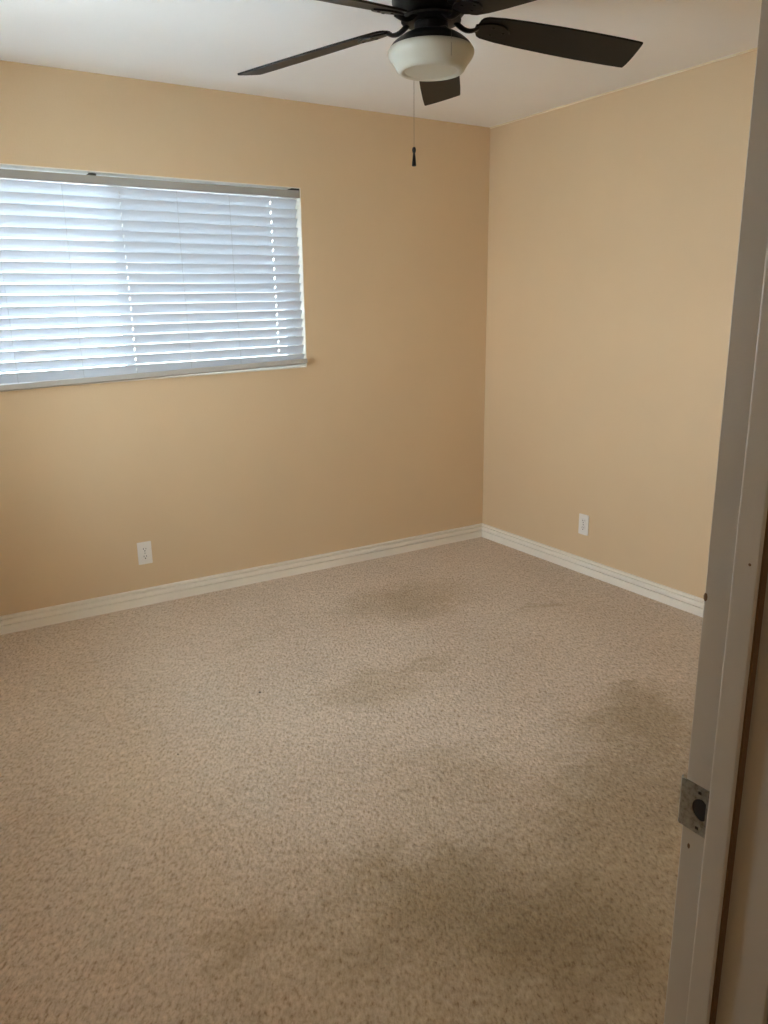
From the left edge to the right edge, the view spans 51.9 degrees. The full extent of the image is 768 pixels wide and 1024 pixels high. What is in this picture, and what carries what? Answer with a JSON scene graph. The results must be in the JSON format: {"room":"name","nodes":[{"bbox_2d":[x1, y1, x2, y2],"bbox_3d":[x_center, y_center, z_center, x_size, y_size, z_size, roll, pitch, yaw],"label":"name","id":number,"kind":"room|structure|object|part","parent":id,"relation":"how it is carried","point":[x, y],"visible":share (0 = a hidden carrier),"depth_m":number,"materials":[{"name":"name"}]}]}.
{"room":"empty bedroom","nodes":[
{"label":"empty bedroom","id":0,"kind":"room"},
{"bbox_2d":[0,60,489,615],"bbox_3d":[-0.816,-0.801,4.040,3.560,2.440,0.140,-10,17,-31],"label":"wall","id":1,"kind":"structure","parent":0,"point":[379,438],"depth_m":4.12,"materials":[{"name":"beige paint"}]},
{"bbox_2d":[137,541,152,564],"bbox_3d":[-1.198,0.205,3.954,0.070,0.115,0.008,-10,17,-31],"label":"wall outlet","id":2,"kind":"object","parent":1,"relation":"attached to","point":[144,549],"visible":1,"depth_m":3.95,"materials":[{"name":"white plastic"}]},
{"bbox_2d":[141,546,147,551],"bbox_3d":[-1.197,0.187,3.948,0.034,0.028,0.002,-10,17,-31],"label":"receptacle","id":3,"kind":"object","parent":2,"relation":"attached to","point":[143,548],"depth_m":3.95,"materials":[{"name":"grey plastic"}]},
{"bbox_2d":[142,554,148,559],"bbox_3d":[-1.196,0.225,3.957,0.034,0.028,0.002,-10,17,-31],"label":"receptacle","id":4,"kind":"object","parent":2,"relation":"attached to","point":[144,556],"depth_m":3.96,"materials":[{"name":"grey plastic"}]},
{"bbox_2d":[0,163,306,385],"bbox_3d":[-1.215,-1.080,3.707,1.802,0.943,0.136,-10,17,-31],"label":"window","id":5,"kind":"structure","parent":1,"relation":"in","point":[298,217],"depth_m":3.85,"materials":[{"name":"white plastic"}]},
{"bbox_3d":[-1.593,-1.024,3.506,0.898,0.896,0.022,-10,17,-31],"label":"sash","id":6,"kind":"part","parent":5,"relation":"part of","materials":[{"name":"white plastic"}]},
{"bbox_2d":[0,169,307,391],"bbox_3d":[-1.180,-1.056,3.656,1.787,0.935,0.105,-10,17,-31],"label":"window blind","id":7,"kind":"object","parent":5,"relation":"attached to","point":[168,235],"visible":1,"depth_m":3.69,"materials":[{"name":"grey plastic"}]},
{"bbox_3d":[-1.624,-0.980,3.383,0.026,0.846,0.004,13,20,42],"label":"cord","id":8,"kind":"part","parent":7,"relation":"part of","materials":[{"name":"white fabric"}]},
{"bbox_3d":[-1.387,-1.022,3.526,0.026,0.840,0.004,13,20,42],"label":"cord","id":9,"kind":"part","parent":7,"relation":"part of","materials":[{"name":"white fabric"}]},
{"bbox_3d":[-1.164,-0.642,3.734,1.774,0.024,0.042,-12,6,-30],"label":"rail","id":10,"kind":"part","parent":7,"relation":"part of","materials":[{"name":"grey plastic"}]},
{"bbox_3d":[-0.956,-1.100,3.787,0.026,0.830,0.004,13,20,42],"label":"cord","id":11,"kind":"part","parent":7,"relation":"part of","materials":[{"name":"white fabric"}]},
{"bbox_3d":[-0.737,-1.140,3.921,0.026,0.825,0.004,13,20,42],"label":"cord","id":12,"kind":"part","parent":7,"relation":"part of","materials":[{"name":"grey plastic"}]},
{"bbox_3d":[-1.194,-0.638,3.795,1.802,0.042,0.076,-10,17,-31],"label":"sill","id":13,"kind":"part","parent":5,"relation":"part of","materials":[{"name":"white paint"}]},
{"bbox_3d":[-0.880,-1.158,3.968,0.900,0.875,0.022,-10,17,-31],"label":"sash","id":14,"kind":"part","parent":5,"relation":"part of","materials":[{"name":"white plastic"}]},
{"bbox_2d":[0,523,481,634],"bbox_3d":[-0.761,0.354,4.271,3.320,0.087,0.016,-10,17,-31],"label":"baseboard","id":15,"kind":"structure","parent":1,"relation":"attached to","point":[11,623],"depth_m":4.20,"materials":[{"name":"white paint"}]},
{"bbox_2d":[0,537,702,1023],"bbox_3d":[0.130,0.764,2.923,3.560,0.050,3.628,-10,17,-31],"label":"floor","id":16,"kind":"structure","parent":0,"point":[448,792],"depth_m":2.39,"materials":[{"name":"beige carpet"}]},
{"bbox_2d":[0,0,761,127],"bbox_3d":[0.101,-1.661,2.294,3.560,0.080,3.628,-10,17,-31],"label":"ceiling","id":17,"kind":"structure","parent":0,"point":[194,43],"depth_m":3.09,"materials":[{"name":"white paint"}]},
{"bbox_2d":[237,0,642,166],"bbox_3d":[0.158,-1.374,2.411,1.316,0.535,1.277,-10,17,-31],"label":"ceiling fan","id":18,"kind":"object","parent":17,"relation":"hanging from","point":[433,54],"visible":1,"depth_m":2.43,"materials":[{"name":"black wood"}]},
{"bbox_3d":[-0.228,-1.502,2.595,0.528,0.089,0.145,6,16,24],"label":"blade","id":19,"kind":"part","parent":18,"relation":"part of","materials":[{"name":"black wood"}]},
{"bbox_3d":[-0.136,-1.384,2.135,0.145,0.089,0.528,13,20,42],"label":"blade","id":20,"kind":"part","parent":18,"relation":"part of","materials":[{"name":"black wood"}]},
{"bbox_3d":[0.145,-1.396,2.442,0.267,0.071,0.267,-10,17,-31],"label":"lamp shade","id":21,"kind":"part","parent":18,"relation":"part of","materials":[{"name":"beige glass"}]},
{"bbox_3d":[0.195,-1.565,2.820,0.145,0.089,0.528,1,15,7],"label":"blade","id":22,"kind":"part","parent":18,"relation":"part of","materials":[{"name":"black wood"}]},
{"bbox_3d":[0.343,-1.374,2.076,0.145,0.089,0.528,-9,16,-28],"label":"blade","id":23,"kind":"part","parent":18,"relation":"part of","materials":[{"name":"black wood"}]},
{"bbox_3d":[0.548,-1.486,2.499,0.528,0.089,0.145,-3,15,-10],"label":"blade","id":24,"kind":"part","parent":18,"relation":"part of","materials":[{"name":"black wood"}]},
{"bbox_2d":[482,50,756,598],"bbox_3d":[1.607,-0.674,3.438,0.120,2.440,3.488,-10,17,-31],"label":"wall","id":25,"kind":"structure","parent":0,"point":[614,220],"depth_m":3.97,"materials":[{"name":"beige paint"}]},
{"bbox_2d":[578,513,588,535],"bbox_3d":[1.100,0.069,4.354,0.008,0.115,0.070,-10,17,-31],"label":"wall outlet","id":26,"kind":"object","parent":25,"relation":"attached to","point":[583,519],"visible":1,"depth_m":4.35,"materials":[{"name":"white plastic"}]},
{"bbox_2d":[482,523,703,616],"bbox_3d":[1.532,0.463,3.746,0.016,0.087,3.371,-10,17,-31],"label":"baseboard","id":27,"kind":"structure","parent":25,"relation":"attached to","point":[678,599],"depth_m":4.28,"materials":[{"name":"white paint"}]},
{"bbox_2d":[490,47,756,128],"bbox_3d":[1.510,-1.857,3.148,0.012,0.012,3.369,-10,17,-31],"label":"trim","id":28,"kind":"structure","parent":25,"relation":"attached to","point":[753,49],"depth_m":3.67,"materials":[{"name":"beige paint"}]},
{"bbox_3d":[1.053,-0.080,1.171,3.320,2.440,0.117,-10,17,-31],"label":"wall","id":29,"kind":"structure","parent":0,"visible":0},
{"bbox_2d":[664,0,767,1023],"bbox_3d":[0.042,0.262,0.595,0.884,2.092,0.140,-10,17,-31],"label":"door frame","id":30,"kind":"structure","parent":29,"relation":"in","point":[718,973],"depth_m":0.80,"materials":[{"name":"white paint"}]},
{"bbox_3d":[0.340,0.322,0.865,0.006,0.057,0.038,-10,17,-31],"label":"strike plate","id":31,"kind":"part","parent":30,"relation":"part of","materials":[{"name":"grey metal"}]}
]}

